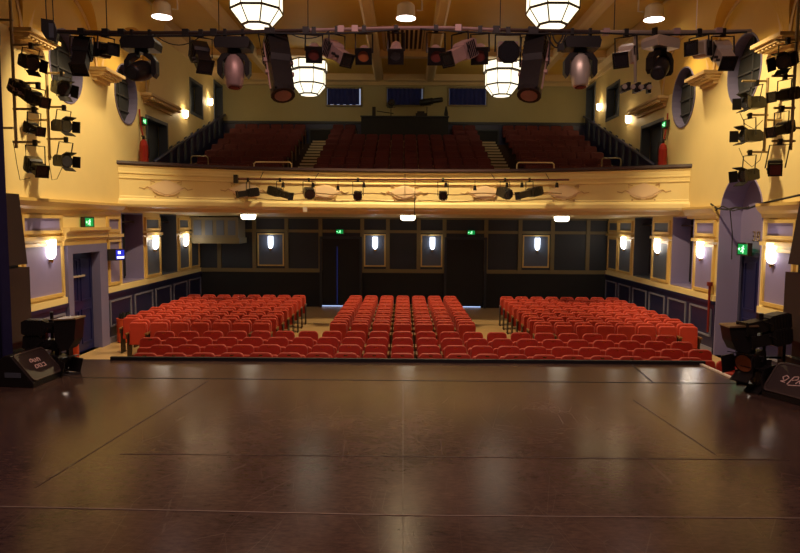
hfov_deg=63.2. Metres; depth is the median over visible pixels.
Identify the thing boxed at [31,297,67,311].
trim
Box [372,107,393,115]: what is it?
boom microphone
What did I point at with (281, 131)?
balcony chair
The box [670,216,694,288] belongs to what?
window
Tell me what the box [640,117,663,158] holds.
trim
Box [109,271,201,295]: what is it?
trim
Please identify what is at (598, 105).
wall light
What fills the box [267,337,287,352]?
chair
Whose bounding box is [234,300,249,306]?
chair
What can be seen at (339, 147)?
balcony chair
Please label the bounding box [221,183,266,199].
cartouche
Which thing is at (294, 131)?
balcony chair
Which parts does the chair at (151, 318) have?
backrest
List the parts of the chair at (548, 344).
backrest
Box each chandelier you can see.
[229,0,283,29]
[291,57,327,96]
[483,58,520,97]
[525,0,580,28]
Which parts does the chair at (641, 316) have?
backrest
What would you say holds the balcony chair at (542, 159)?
on the floor at (510, 158)
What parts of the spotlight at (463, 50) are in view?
colour frame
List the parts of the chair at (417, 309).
backrest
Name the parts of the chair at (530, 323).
backrest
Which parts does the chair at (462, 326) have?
backrest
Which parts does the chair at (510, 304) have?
backrest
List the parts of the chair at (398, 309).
backrest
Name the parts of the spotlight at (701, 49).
colour frame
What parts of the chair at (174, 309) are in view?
backrest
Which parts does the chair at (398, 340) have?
backrest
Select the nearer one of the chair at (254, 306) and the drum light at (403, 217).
the chair at (254, 306)
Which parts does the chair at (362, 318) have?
backrest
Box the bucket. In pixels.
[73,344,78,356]
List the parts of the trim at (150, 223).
panel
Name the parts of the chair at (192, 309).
backrest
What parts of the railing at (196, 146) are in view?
panel, panel, panel, panel, panel, panel, panel, panel, panel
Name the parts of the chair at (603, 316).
backrest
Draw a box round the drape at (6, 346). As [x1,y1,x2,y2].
[0,63,12,358]
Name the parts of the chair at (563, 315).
backrest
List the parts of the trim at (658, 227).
panel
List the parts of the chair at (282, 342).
backrest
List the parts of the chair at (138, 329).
backrest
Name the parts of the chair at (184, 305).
backrest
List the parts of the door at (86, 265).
moulding, moulding, moulding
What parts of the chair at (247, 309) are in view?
backrest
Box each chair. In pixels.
[119,315,142,352]
[125,319,149,355]
[132,337,161,355]
[134,311,154,346]
[134,353,156,355]
[143,315,161,323]
[146,319,170,336]
[148,307,165,313]
[150,345,172,356]
[154,331,174,344]
[155,311,172,318]
[159,303,175,309]
[162,353,186,356]
[163,315,181,322]
[165,337,186,352]
[166,307,182,314]
[170,300,184,305]
[171,320,190,336]
[174,311,191,318]
[176,303,191,310]
[177,344,199,356]
[179,297,192,302]
[179,331,198,343]
[182,315,200,323]
[184,307,200,314]
[186,300,200,306]
[187,294,200,299]
[191,320,210,336]
[191,337,212,351]
[191,352,214,356]
[193,303,208,310]
[193,311,209,319]
[194,297,208,302]
[196,156,210,164]
[202,294,215,299]
[202,307,218,314]
[202,315,219,330]
[203,300,216,306]
[203,331,222,343]
[204,150,217,161]
[204,344,226,356]
[210,297,223,303]
[211,144,223,154]
[211,304,225,310]
[211,311,228,319]
[212,320,231,336]
[217,139,229,149]
[217,337,237,351]
[218,150,231,162]
[218,295,230,299]
[218,300,232,306]
[220,307,235,314]
[220,352,243,356]
[221,315,239,330]
[223,133,235,143]
[225,144,237,154]
[226,297,239,303]
[227,331,246,343]
[228,304,242,310]
[230,128,240,137]
[230,311,246,319]
[231,139,242,148]
[231,344,253,356]
[232,320,252,336]
[233,295,245,299]
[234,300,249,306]
[235,124,245,132]
[236,133,248,143]
[238,144,250,155]
[238,307,253,314]
[240,157,254,165]
[241,315,258,330]
[242,129,252,134]
[242,297,254,303]
[242,337,262,351]
[244,139,255,149]
[245,304,259,310]
[247,124,257,132]
[248,295,260,299]
[249,133,260,143]
[249,311,264,319]
[249,352,272,356]
[250,164,263,166]
[250,320,272,336]
[251,300,265,306]
[251,331,270,343]
[254,129,265,138]
[255,157,268,166]
[255,307,270,314]
[257,139,269,149]
[257,297,270,303]
[258,344,280,356]
[259,124,269,130]
[260,315,278,336]
[262,134,273,140]
[262,304,276,310]
[263,295,275,300]
[265,164,278,166]
[266,129,277,138]
[267,301,281,306]
[267,311,284,330]
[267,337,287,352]
[270,157,283,166]
[271,124,281,133]
[272,298,286,303]
[273,307,289,330]
[275,134,286,143]
[275,150,288,166]
[275,331,294,344]
[277,295,290,300]
[277,352,300,357]
[279,129,289,134]
[279,144,292,166]
[279,304,294,331]
[283,124,293,133]
[284,139,295,160]
[284,301,298,332]
[285,344,307,357]
[287,134,299,154]
[288,298,302,328]
[291,129,302,148]
[292,337,312,352]
[293,295,306,324]
[295,124,305,143]
[298,331,317,345]
[306,352,329,357]
[312,344,333,357]
[313,164,326,167]
[317,157,329,167]
[317,337,337,355]
[320,151,332,163]
[322,331,341,348]
[323,145,334,156]
[326,139,337,150]
[328,134,339,144]
[329,164,342,167]
[330,320,347,340]
[331,129,341,138]
[331,157,344,167]
[333,124,343,133]
[334,151,346,163]
[334,316,350,330]
[334,353,357,357]
[336,145,348,156]
[337,312,352,322]
[338,344,360,357]
[339,139,350,150]
[340,308,354,320]
[341,134,352,144]
[342,304,356,315]
[342,337,363,357]
[343,129,353,138]
[344,164,357,168]
[345,125,355,133]
[345,301,358,311]
[346,157,359,168]
[346,331,366,353]
[347,298,360,307]
[348,151,360,163]
[349,295,361,304]
[350,145,362,157]
[351,320,369,343]
[352,139,363,150]
[354,134,364,144]
[354,316,371,331]
[356,312,372,326]
[358,308,373,321]
[359,164,372,168]
[360,304,374,317]
[361,157,374,168]
[362,151,375,163]
[362,301,376,313]
[362,353,385,357]
[363,298,377,309]
[364,145,376,157]
[365,139,376,150]
[365,295,378,306]
[365,345,386,357]
[366,134,377,145]
[367,337,388,357]
[369,331,389,357]
[372,321,390,357]
[374,164,387,168]
[374,316,391,343]
[375,312,392,326]
[376,308,392,338]
[378,304,392,317]
[379,301,393,326]
[380,295,394,306]
[380,298,393,309]
[389,164,402,168]
[390,337,414,355]
[391,331,413,348]
[391,345,413,355]
[391,353,413,357]
[392,321,412,339]
[393,312,411,325]
[393,316,410,331]
[394,305,409,317]
[395,296,408,306]
[395,308,411,320]
[396,298,410,309]
[396,301,410,313]
[404,140,417,146]
[404,158,418,168]
[404,165,417,168]
[411,296,424,311]
[411,298,425,322]
[412,301,426,313]
[412,305,427,330]
[412,308,428,331]
[413,312,429,326]
[413,316,430,343]
[414,321,432,357]
[415,331,435,357]
[416,338,437,357]
[417,134,429,147]
[418,140,430,146]
[418,145,431,153]
[418,151,432,164]
[418,345,439,357]
[419,158,433,168]
[419,353,442,358]
[420,165,433,168]
[427,296,440,306]
[428,299,441,310]
[429,302,443,313]
[430,135,442,145]
[430,305,445,317]
[431,140,442,151]
[431,308,446,322]
[432,145,443,157]
[432,151,446,164]
[432,312,448,331]
[434,158,446,168]
[434,316,451,332]
[435,165,448,168]
[435,321,453,343]
[438,331,459,353]
[440,338,462,358]
[443,135,455,145]
[443,296,456,305]
[444,140,455,151]
[444,345,466,358]
[445,145,457,157]
[445,299,458,309]
[447,151,459,164]
[447,302,460,312]
[447,353,470,358]
[448,158,461,168]
[448,305,462,316]
[450,165,463,168]
[450,308,465,318]
[452,125,462,134]
[452,312,468,327]
[454,130,464,139]
[454,317,471,331]
[455,135,466,145]
[457,140,468,151]
[457,321,475,340]
[459,146,470,157]
[461,152,473,164]
[463,158,475,168]
[463,332,482,348]
[464,125,474,134]
[465,165,478,168]
[466,130,477,139]
[467,338,487,356]
[468,135,479,145]
[470,140,481,151]
[471,345,492,358]
[472,146,484,157]
[475,152,487,164]
[475,354,498,358]
[477,158,490,168]
[480,165,493,168]
[487,332,506,346]
[492,338,512,354]
[497,346,519,358]
[499,296,512,325]
[502,299,516,329]
[503,125,513,137]
[504,354,527,358]
[506,130,516,142]
[506,302,521,333]
[509,135,520,147]
[511,305,526,333]
[511,332,530,345]
[512,140,524,153]
[514,126,525,134]
[515,296,527,301]
[516,146,528,159]
[516,309,532,331]
[517,339,537,353]
[518,130,528,139]
[519,299,532,305]
[520,152,532,166]
[521,313,537,332]
[522,135,532,141]
[524,158,537,168]
[524,302,538,308]
[524,346,546,358]
[525,140,537,151]
[526,126,537,134]
[526,317,544,338]
[529,165,542,168]
[529,306,543,312]
[530,130,541,139]
[530,146,542,157]
[530,297,543,301]
[532,354,555,359]
[533,322,555,338]
[534,135,545,145]
[534,152,546,164]
[534,309,549,316]
[534,333,554,345]
[535,299,548,305]
[538,126,549,134]
[539,140,550,150]
[539,158,552,167]
[540,302,554,308]
[540,313,556,321]
[542,339,562,354]
[543,130,553,139]
[543,146,555,158]
[544,165,557,167]
[545,297,558,302]
[546,306,560,312]
[547,135,558,145]
[547,317,564,333]
[548,152,561,161]
[550,126,561,134]
[550,300,564,305]
[551,347,573,359]
[552,141,563,151]
[552,309,567,317]
[553,159,567,167]
[554,322,572,338]
[555,130,566,140]
[556,303,570,308]
[557,146,569,157]
[558,333,578,346]
[559,313,575,321]
[560,135,571,145]
[560,297,573,302]
[561,355,584,359]
[562,126,573,131]
[562,152,575,164]
[563,306,578,312]
[565,141,577,147]
[566,300,580,305]
[566,318,583,332]
[567,130,578,136]
[567,339,588,354]
[568,159,581,167]
[570,146,583,156]
[570,310,585,317]
[572,135,584,144]
[573,303,586,309]
[574,322,593,339]
[575,297,588,302]
[576,152,589,165]
[577,313,594,321]
[578,141,590,150]
[578,347,600,359]
[580,306,595,313]
[582,300,595,305]
[582,333,602,346]
[583,159,596,166]
[584,146,596,153]
[585,318,603,333]
[587,310,603,317]
[589,303,603,309]
[590,152,603,163]
[590,297,603,302]
[590,355,613,359]
[593,340,614,355]
[595,322,614,339]
[596,314,613,322]
[597,159,611,166]
[597,306,612,313]
[598,300,611,305]
[605,303,619,309]
[605,310,621,316]
[605,318,623,327]
[605,348,627,359]
[606,297,618,302]
[607,334,626,347]
[613,300,626,306]
[614,306,629,313]
[614,314,631,321]
[615,323,634,340]
[618,340,639,355]
[619,356,642,359]
[622,303,637,309]
[623,310,639,317]
[624,318,642,326]
[631,307,646,313]
[631,334,651,347]
[633,314,650,322]
[633,348,655,359]
[635,323,656,340]
[641,310,657,316]
[644,318,662,326]
[644,341,666,356]
[649,357,671,359]
[651,314,669,321]
[656,323,680,341]
[656,335,676,348]
[660,349,683,359]
[663,319,682,326]
[670,341,692,356]
[676,323,701,348]
[678,357,701,360]
[688,349,715,368]
[716,361,736,375]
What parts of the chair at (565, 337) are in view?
backrest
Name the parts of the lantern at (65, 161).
barn door, barn door, barn door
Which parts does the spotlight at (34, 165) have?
colour frame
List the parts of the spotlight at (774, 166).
colour frame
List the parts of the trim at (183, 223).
panel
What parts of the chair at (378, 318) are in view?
backrest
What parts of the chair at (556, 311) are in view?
backrest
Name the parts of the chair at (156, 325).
backrest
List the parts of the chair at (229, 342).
backrest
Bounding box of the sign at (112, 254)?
[107,249,124,260]
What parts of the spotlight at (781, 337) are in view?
colour frame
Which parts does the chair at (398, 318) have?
backrest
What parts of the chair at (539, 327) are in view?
backrest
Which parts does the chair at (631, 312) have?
backrest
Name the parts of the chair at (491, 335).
backrest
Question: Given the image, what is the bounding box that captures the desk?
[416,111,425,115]
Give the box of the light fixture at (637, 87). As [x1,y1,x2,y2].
[618,36,651,93]
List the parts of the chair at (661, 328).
backrest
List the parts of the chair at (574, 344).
backrest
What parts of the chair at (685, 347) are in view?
backrest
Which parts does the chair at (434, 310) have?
backrest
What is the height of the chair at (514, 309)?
0.900 m
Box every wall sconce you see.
[46,239,55,262]
[153,235,158,251]
[184,234,188,248]
[268,236,272,250]
[373,237,377,250]
[430,237,434,251]
[535,238,539,252]
[621,237,625,250]
[654,239,659,255]
[696,242,703,260]
[766,243,776,267]
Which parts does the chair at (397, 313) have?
backrest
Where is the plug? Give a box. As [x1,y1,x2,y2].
[551,31,564,51]
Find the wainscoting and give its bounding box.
[201,272,605,307]
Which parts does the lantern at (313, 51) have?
colour frame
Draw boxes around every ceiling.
[19,0,165,89]
[149,0,664,74]
[644,0,794,94]
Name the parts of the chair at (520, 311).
backrest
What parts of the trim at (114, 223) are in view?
panel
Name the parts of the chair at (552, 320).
backrest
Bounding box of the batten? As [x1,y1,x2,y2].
[110,356,705,364]
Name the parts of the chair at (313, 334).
backrest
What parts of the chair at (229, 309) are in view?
backrest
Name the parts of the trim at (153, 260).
panel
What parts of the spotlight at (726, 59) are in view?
colour frame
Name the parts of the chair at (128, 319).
backrest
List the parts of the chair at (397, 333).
backrest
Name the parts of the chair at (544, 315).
backrest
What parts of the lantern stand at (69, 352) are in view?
frame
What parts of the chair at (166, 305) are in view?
backrest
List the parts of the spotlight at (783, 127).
colour frame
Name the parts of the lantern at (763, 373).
barn door, barn door, barn door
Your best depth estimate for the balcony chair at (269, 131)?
26.35 m
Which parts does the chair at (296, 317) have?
backrest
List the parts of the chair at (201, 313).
backrest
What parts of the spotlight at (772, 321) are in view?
colour frame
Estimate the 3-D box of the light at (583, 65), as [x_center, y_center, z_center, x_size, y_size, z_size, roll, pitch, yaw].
[2.623,-3.167,9.459,0.520,0.854,0.320,0,5,0]
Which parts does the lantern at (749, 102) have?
barn door, barn door, barn door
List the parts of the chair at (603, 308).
backrest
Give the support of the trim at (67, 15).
attached to the wall at (103, 139)
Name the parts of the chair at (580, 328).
backrest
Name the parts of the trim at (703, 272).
panel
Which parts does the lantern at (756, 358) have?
barn door, barn door, barn door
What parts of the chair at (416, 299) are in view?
backrest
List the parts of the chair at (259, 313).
backrest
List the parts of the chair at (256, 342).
backrest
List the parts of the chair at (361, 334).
backrest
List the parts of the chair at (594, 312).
backrest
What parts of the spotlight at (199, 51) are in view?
colour frame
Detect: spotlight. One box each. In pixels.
[6,78,37,105]
[21,318,53,335]
[22,106,45,136]
[22,333,57,351]
[23,82,51,108]
[23,140,49,177]
[68,35,94,76]
[93,35,119,58]
[188,29,214,74]
[235,178,259,197]
[258,28,294,102]
[267,178,293,199]
[321,26,355,68]
[439,25,478,68]
[514,178,543,199]
[517,27,550,102]
[612,28,638,68]
[684,28,712,58]
[709,28,738,70]
[736,311,792,336]
[749,328,792,349]
[764,139,790,176]
[765,105,795,137]
[766,73,799,102]
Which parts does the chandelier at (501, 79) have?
glass, lamp shade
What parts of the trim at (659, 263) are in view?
panel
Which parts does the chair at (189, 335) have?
backrest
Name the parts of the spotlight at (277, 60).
focus rail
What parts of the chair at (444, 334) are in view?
backrest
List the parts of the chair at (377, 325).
backrest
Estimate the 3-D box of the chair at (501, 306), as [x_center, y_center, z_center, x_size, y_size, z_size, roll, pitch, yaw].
[3.372,1.096,20.480,0.474,0.900,0.430,1,5,3]
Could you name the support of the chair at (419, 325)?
on the floor at (486, 320)
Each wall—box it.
[0,23,221,354]
[215,85,593,122]
[588,40,799,310]
[715,0,782,69]
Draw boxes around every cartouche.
[139,180,192,197]
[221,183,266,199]
[301,184,348,200]
[381,185,427,200]
[460,185,497,201]
[544,185,588,201]
[617,183,670,200]
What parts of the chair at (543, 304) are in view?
backrest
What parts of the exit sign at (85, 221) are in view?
green panel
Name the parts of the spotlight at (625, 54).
colour frame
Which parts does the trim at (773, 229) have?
panel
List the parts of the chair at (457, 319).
backrest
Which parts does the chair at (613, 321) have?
backrest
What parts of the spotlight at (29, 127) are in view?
colour frame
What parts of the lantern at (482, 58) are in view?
colour frame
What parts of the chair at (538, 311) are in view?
backrest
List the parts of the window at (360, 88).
pane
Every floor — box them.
[0,359,799,552]
[79,307,749,380]
[284,144,523,168]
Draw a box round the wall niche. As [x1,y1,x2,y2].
[713,180,762,357]
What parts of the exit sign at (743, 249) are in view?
green panel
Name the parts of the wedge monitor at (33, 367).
handle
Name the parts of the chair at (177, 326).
backrest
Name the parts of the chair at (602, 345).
backrest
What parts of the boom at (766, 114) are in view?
arm, arm, arm, arm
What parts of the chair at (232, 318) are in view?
backrest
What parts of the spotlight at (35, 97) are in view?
colour frame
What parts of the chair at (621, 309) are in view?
backrest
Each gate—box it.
[309,128,330,143]
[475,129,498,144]
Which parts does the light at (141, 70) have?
yoke arm, yoke arm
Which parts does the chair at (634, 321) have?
backrest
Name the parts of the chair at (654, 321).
backrest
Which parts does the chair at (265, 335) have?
backrest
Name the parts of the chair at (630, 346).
backrest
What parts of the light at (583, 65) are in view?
yoke arm, yoke arm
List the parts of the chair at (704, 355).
backrest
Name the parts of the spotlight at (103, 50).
colour frame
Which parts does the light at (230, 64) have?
yoke arm, yoke arm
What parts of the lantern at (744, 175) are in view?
barn door, barn door, barn door, barn door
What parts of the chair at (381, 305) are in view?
backrest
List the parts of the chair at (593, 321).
backrest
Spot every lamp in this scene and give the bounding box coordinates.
[152,14,171,19]
[396,15,415,21]
[444,106,447,115]
[644,16,663,22]
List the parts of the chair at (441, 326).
backrest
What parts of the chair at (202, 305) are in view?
backrest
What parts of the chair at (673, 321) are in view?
backrest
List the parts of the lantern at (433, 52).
colour frame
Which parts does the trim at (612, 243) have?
panel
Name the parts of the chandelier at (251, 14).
lamp shade, glass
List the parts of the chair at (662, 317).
backrest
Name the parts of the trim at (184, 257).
panel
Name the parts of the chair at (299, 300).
backrest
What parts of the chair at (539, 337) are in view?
backrest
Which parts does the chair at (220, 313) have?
backrest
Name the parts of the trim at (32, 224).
panel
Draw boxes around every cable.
[57,28,399,36]
[63,372,80,375]
[153,33,203,45]
[260,192,561,195]
[287,31,328,38]
[420,28,746,35]
[546,31,567,47]
[710,194,799,258]
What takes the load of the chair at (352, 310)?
on the floor at (486, 320)
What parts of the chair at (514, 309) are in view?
backrest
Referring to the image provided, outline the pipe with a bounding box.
[706,282,712,331]
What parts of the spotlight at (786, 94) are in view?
colour frame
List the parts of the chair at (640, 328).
backrest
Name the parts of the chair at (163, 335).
backrest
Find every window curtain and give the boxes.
[121,214,125,276]
[160,215,162,268]
[327,88,358,104]
[387,88,421,104]
[449,88,485,104]
[649,218,651,273]
[689,219,693,281]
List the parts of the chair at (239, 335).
backrest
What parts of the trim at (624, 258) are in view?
panel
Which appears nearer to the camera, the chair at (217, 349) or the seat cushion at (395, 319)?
the chair at (217, 349)
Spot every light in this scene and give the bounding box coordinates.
[119,29,162,80]
[183,110,187,119]
[213,29,253,89]
[240,214,255,219]
[400,215,415,220]
[554,216,569,221]
[561,28,601,89]
[597,104,600,111]
[625,115,630,124]
[641,27,679,79]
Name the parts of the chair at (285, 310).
backrest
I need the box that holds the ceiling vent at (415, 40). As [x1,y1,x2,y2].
[381,30,427,50]
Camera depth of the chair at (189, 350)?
12.15 m
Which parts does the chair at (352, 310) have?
backrest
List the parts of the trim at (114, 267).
panel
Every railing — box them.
[158,115,223,163]
[585,117,650,166]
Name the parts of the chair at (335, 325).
backrest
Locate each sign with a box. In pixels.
[80,217,93,226]
[107,249,124,260]
[139,116,147,125]
[336,229,343,234]
[467,230,475,234]
[661,119,669,128]
[737,242,752,255]
[752,231,759,240]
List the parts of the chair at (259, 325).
backrest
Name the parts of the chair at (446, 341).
backrest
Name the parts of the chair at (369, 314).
backrest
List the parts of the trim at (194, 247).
panel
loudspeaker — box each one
[6,193,26,265]
[9,265,31,343]
[41,0,58,44]
[783,265,799,342]
[788,203,799,264]
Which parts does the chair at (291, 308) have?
backrest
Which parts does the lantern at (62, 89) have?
barn door, barn door, barn door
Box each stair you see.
[298,141,325,167]
[482,142,509,168]
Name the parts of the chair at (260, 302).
backrest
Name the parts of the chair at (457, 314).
backrest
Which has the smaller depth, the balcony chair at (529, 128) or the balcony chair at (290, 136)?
the balcony chair at (290, 136)
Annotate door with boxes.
[64,243,109,352]
[319,236,361,306]
[444,237,486,307]
[735,253,759,355]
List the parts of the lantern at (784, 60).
barn door, barn door, barn door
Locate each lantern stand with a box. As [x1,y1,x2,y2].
[50,312,72,369]
[741,345,785,384]
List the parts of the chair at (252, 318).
backrest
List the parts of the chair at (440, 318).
backrest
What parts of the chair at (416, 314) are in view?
backrest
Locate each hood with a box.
[53,315,85,350]
[718,322,758,353]
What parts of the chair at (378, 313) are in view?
backrest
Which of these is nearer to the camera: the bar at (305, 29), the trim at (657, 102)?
the bar at (305, 29)
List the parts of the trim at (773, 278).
panel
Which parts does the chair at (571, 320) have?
backrest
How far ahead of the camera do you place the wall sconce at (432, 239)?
24.39 m
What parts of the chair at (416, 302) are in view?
backrest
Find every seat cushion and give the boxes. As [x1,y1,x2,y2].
[123,317,139,338]
[129,322,147,344]
[136,313,151,317]
[137,347,150,352]
[143,317,158,323]
[148,309,162,313]
[150,322,167,336]
[155,313,170,318]
[159,305,172,309]
[163,318,178,322]
[166,309,180,314]
[174,313,188,318]
[182,318,198,323]
[184,309,198,314]
[193,313,207,319]
[202,309,216,314]
[211,313,226,319]
[218,302,231,306]
[220,309,233,314]
[230,313,244,319]
[234,302,247,306]
[238,309,251,314]
[249,314,263,319]
[253,323,269,331]
[273,310,287,328]
[279,306,292,324]
[284,303,296,320]
[288,300,300,316]
[293,297,304,312]
[356,314,371,322]
[373,323,389,343]
[374,319,389,321]
[375,314,390,317]
[377,310,391,321]
[394,319,410,321]
[394,324,410,331]
[415,319,430,322]
[415,324,432,343]
[434,315,448,326]
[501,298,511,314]
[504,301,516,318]
[509,304,521,321]
[513,308,526,326]
[525,304,538,308]
[535,325,552,333]
[542,316,556,321]
[554,312,567,317]
[560,316,575,321]
[564,308,578,312]
[572,312,585,317]
[579,316,594,321]
[582,308,595,313]
[589,312,603,317]
[598,316,613,322]
[607,312,621,316]
[607,321,623,327]
[617,316,631,321]
[624,305,637,309]
[625,312,639,317]
[627,321,642,326]
[628,350,632,355]
[636,317,650,322]
[638,326,655,340]
[647,321,662,326]
[655,317,669,321]
[659,326,676,338]
[666,321,682,326]
[679,326,697,348]
[702,360,714,368]
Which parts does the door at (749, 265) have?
moulding, moulding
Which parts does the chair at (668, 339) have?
backrest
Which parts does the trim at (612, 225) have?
panel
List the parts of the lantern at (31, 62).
barn door, barn door, barn door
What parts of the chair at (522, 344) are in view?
backrest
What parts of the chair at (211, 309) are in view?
backrest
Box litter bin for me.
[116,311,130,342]
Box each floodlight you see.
[151,0,177,19]
[396,0,422,21]
[637,0,664,22]
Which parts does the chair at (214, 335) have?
backrest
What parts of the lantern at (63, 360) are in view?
barn door, barn door, barn door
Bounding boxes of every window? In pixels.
[48,28,82,103]
[114,63,137,124]
[121,213,143,283]
[160,214,176,274]
[326,87,361,106]
[386,87,423,106]
[448,87,487,106]
[633,217,652,279]
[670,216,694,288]
[672,66,695,127]
[727,32,761,101]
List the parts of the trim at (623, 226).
panel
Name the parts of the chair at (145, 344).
backrest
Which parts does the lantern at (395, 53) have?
colour frame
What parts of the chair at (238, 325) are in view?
backrest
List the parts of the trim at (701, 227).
panel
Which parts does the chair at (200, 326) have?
backrest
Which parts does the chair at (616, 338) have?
backrest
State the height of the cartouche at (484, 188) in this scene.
0.500 m
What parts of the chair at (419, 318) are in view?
backrest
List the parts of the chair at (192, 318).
backrest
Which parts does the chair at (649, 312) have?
backrest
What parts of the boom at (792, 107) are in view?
arm, arm, arm, arm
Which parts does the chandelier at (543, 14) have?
glass, lamp shade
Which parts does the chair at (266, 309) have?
backrest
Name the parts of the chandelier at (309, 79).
glass, lamp shade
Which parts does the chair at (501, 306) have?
backrest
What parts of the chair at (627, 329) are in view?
backrest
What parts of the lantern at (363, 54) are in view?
colour frame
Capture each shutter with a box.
[50,34,71,96]
[115,67,128,120]
[681,70,693,123]
[738,36,760,99]
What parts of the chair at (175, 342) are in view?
backrest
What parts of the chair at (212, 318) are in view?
backrest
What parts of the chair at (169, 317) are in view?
backrest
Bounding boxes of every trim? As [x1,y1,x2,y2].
[0,0,18,26]
[0,506,399,515]
[9,27,60,53]
[15,0,22,26]
[19,196,125,214]
[21,214,62,233]
[21,242,65,301]
[24,236,64,240]
[29,0,97,65]
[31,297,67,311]
[31,303,68,315]
[31,307,66,352]
[32,0,94,65]
[35,381,206,487]
[46,313,65,350]
[60,227,110,245]
[72,377,735,383]
[89,66,125,85]
[101,36,145,91]
[102,29,147,91]
[106,216,120,231]
[107,239,122,285]
[108,234,123,236]
[108,267,201,292]
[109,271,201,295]
[109,274,200,336]
[109,295,131,326]
[110,335,116,343]
[120,453,789,459]
[134,290,153,314]
[140,92,181,115]
[143,232,162,235]
[144,217,160,230]
[144,237,161,277]
[145,0,224,82]
[145,114,168,155]
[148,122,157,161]
[152,114,225,161]
[155,285,171,306]
[173,280,187,299]
[177,218,189,229]
[177,231,191,233]
[178,235,190,270]
[189,77,202,119]
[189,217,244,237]
[189,277,200,295]
[190,235,199,267]
[190,237,246,243]
[191,85,194,111]
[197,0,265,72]
[199,216,608,220]
[200,218,607,274]
[201,268,319,271]
[210,48,605,59]
[213,79,222,117]
[217,244,221,269]
[221,73,571,86]
[223,121,585,124]
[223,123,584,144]
[245,229,607,234]
[252,219,256,269]
[257,233,283,265]
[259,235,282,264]
[284,218,288,269]
[318,218,321,269]
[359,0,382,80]
[360,218,363,270]
[362,269,443,272]
[364,234,385,266]
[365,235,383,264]
[386,219,389,270]
[400,515,799,518]
[417,219,420,270]
[421,234,442,266]
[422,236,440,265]
[426,0,450,80]
[442,219,446,270]
[484,219,487,270]
[487,270,604,273]
[518,220,522,271]
[522,235,549,267]
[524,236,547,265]
[547,0,614,70]
[550,220,554,271]
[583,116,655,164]
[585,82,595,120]
[585,220,590,271]
[589,0,668,84]
[604,274,714,304]
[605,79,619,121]
[605,270,715,300]
[605,277,715,354]
[605,280,616,297]
[606,237,617,270]
[608,221,618,231]
[614,88,617,114]
[617,234,633,236]
[617,238,632,274]
[618,221,633,232]
[618,283,630,302]
[627,95,668,117]
[632,287,646,307]
[633,400,715,454]
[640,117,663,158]
[648,292,664,313]
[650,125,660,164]
[650,236,671,238]
[650,240,669,282]
[652,221,670,234]
[662,36,708,94]
[664,35,708,94]
[667,297,686,322]
[682,205,719,218]
[684,70,721,88]
[688,303,711,336]
[691,238,717,241]
[692,243,715,292]
[694,220,716,236]
[700,343,712,353]
[700,364,730,377]
[712,0,781,69]
[750,31,799,57]
[755,201,799,217]
[756,306,782,313]
[756,343,791,364]
[759,241,791,246]
[760,248,795,308]
[763,219,795,239]
[788,0,796,30]
[792,7,799,30]
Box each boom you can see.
[0,0,40,147]
[28,71,66,159]
[741,78,782,152]
[771,0,799,149]
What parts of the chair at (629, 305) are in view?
backrest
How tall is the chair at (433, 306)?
0.900 m
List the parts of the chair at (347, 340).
backrest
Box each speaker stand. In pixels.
[13,341,23,352]
[785,341,799,364]
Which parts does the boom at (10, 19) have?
arm, arm, arm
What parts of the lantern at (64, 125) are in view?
barn door, barn door, barn door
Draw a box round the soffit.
[127,208,680,218]
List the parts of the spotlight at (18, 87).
focus rail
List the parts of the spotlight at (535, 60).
focus rail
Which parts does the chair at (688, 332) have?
backrest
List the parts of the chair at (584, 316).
backrest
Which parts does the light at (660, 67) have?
yoke arm, yoke arm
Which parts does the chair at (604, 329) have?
backrest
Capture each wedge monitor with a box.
[0,347,60,387]
[762,362,799,405]
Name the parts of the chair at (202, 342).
backrest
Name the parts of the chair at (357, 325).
backrest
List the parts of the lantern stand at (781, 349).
cross arm, frame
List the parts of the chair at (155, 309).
backrest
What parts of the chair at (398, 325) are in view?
backrest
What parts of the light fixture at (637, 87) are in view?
rod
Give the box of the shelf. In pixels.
[360,116,448,117]
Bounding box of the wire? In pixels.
[13,143,28,179]
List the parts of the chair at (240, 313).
backrest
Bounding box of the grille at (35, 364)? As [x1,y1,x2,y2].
[12,347,60,381]
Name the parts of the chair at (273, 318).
backrest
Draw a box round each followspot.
[387,99,394,115]
[419,97,442,115]
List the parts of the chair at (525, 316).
backrest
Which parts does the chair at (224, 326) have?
backrest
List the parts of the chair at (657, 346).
backrest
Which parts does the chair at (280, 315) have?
backrest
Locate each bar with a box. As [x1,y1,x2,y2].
[57,0,751,36]
[233,173,568,182]
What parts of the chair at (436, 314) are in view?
backrest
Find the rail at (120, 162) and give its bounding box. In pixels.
[116,160,691,172]
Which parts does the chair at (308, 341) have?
backrest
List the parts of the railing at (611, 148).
panel, panel, panel, panel, panel, panel, panel, panel, panel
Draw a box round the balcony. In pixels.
[118,164,690,211]
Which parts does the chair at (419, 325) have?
backrest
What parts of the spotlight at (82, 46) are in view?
colour frame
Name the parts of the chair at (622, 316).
backrest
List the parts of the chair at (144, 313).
backrest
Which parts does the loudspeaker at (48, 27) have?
panel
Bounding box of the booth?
[360,116,448,149]
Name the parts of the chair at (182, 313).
backrest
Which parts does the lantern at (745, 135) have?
barn door, barn door, barn door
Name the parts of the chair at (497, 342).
backrest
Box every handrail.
[253,161,291,166]
[516,162,554,168]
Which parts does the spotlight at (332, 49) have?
colour frame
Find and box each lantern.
[17,42,48,76]
[49,347,83,377]
[50,71,78,101]
[51,105,80,136]
[53,137,80,171]
[303,178,314,198]
[304,27,322,63]
[352,178,363,200]
[355,25,372,64]
[387,25,404,64]
[426,24,445,65]
[437,178,448,200]
[470,26,489,64]
[494,27,520,62]
[496,178,512,199]
[721,348,766,382]
[728,150,759,185]
[729,113,762,145]
[732,80,765,112]
[735,359,775,394]
[766,37,798,75]
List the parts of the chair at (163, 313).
backrest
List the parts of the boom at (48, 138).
arm, arm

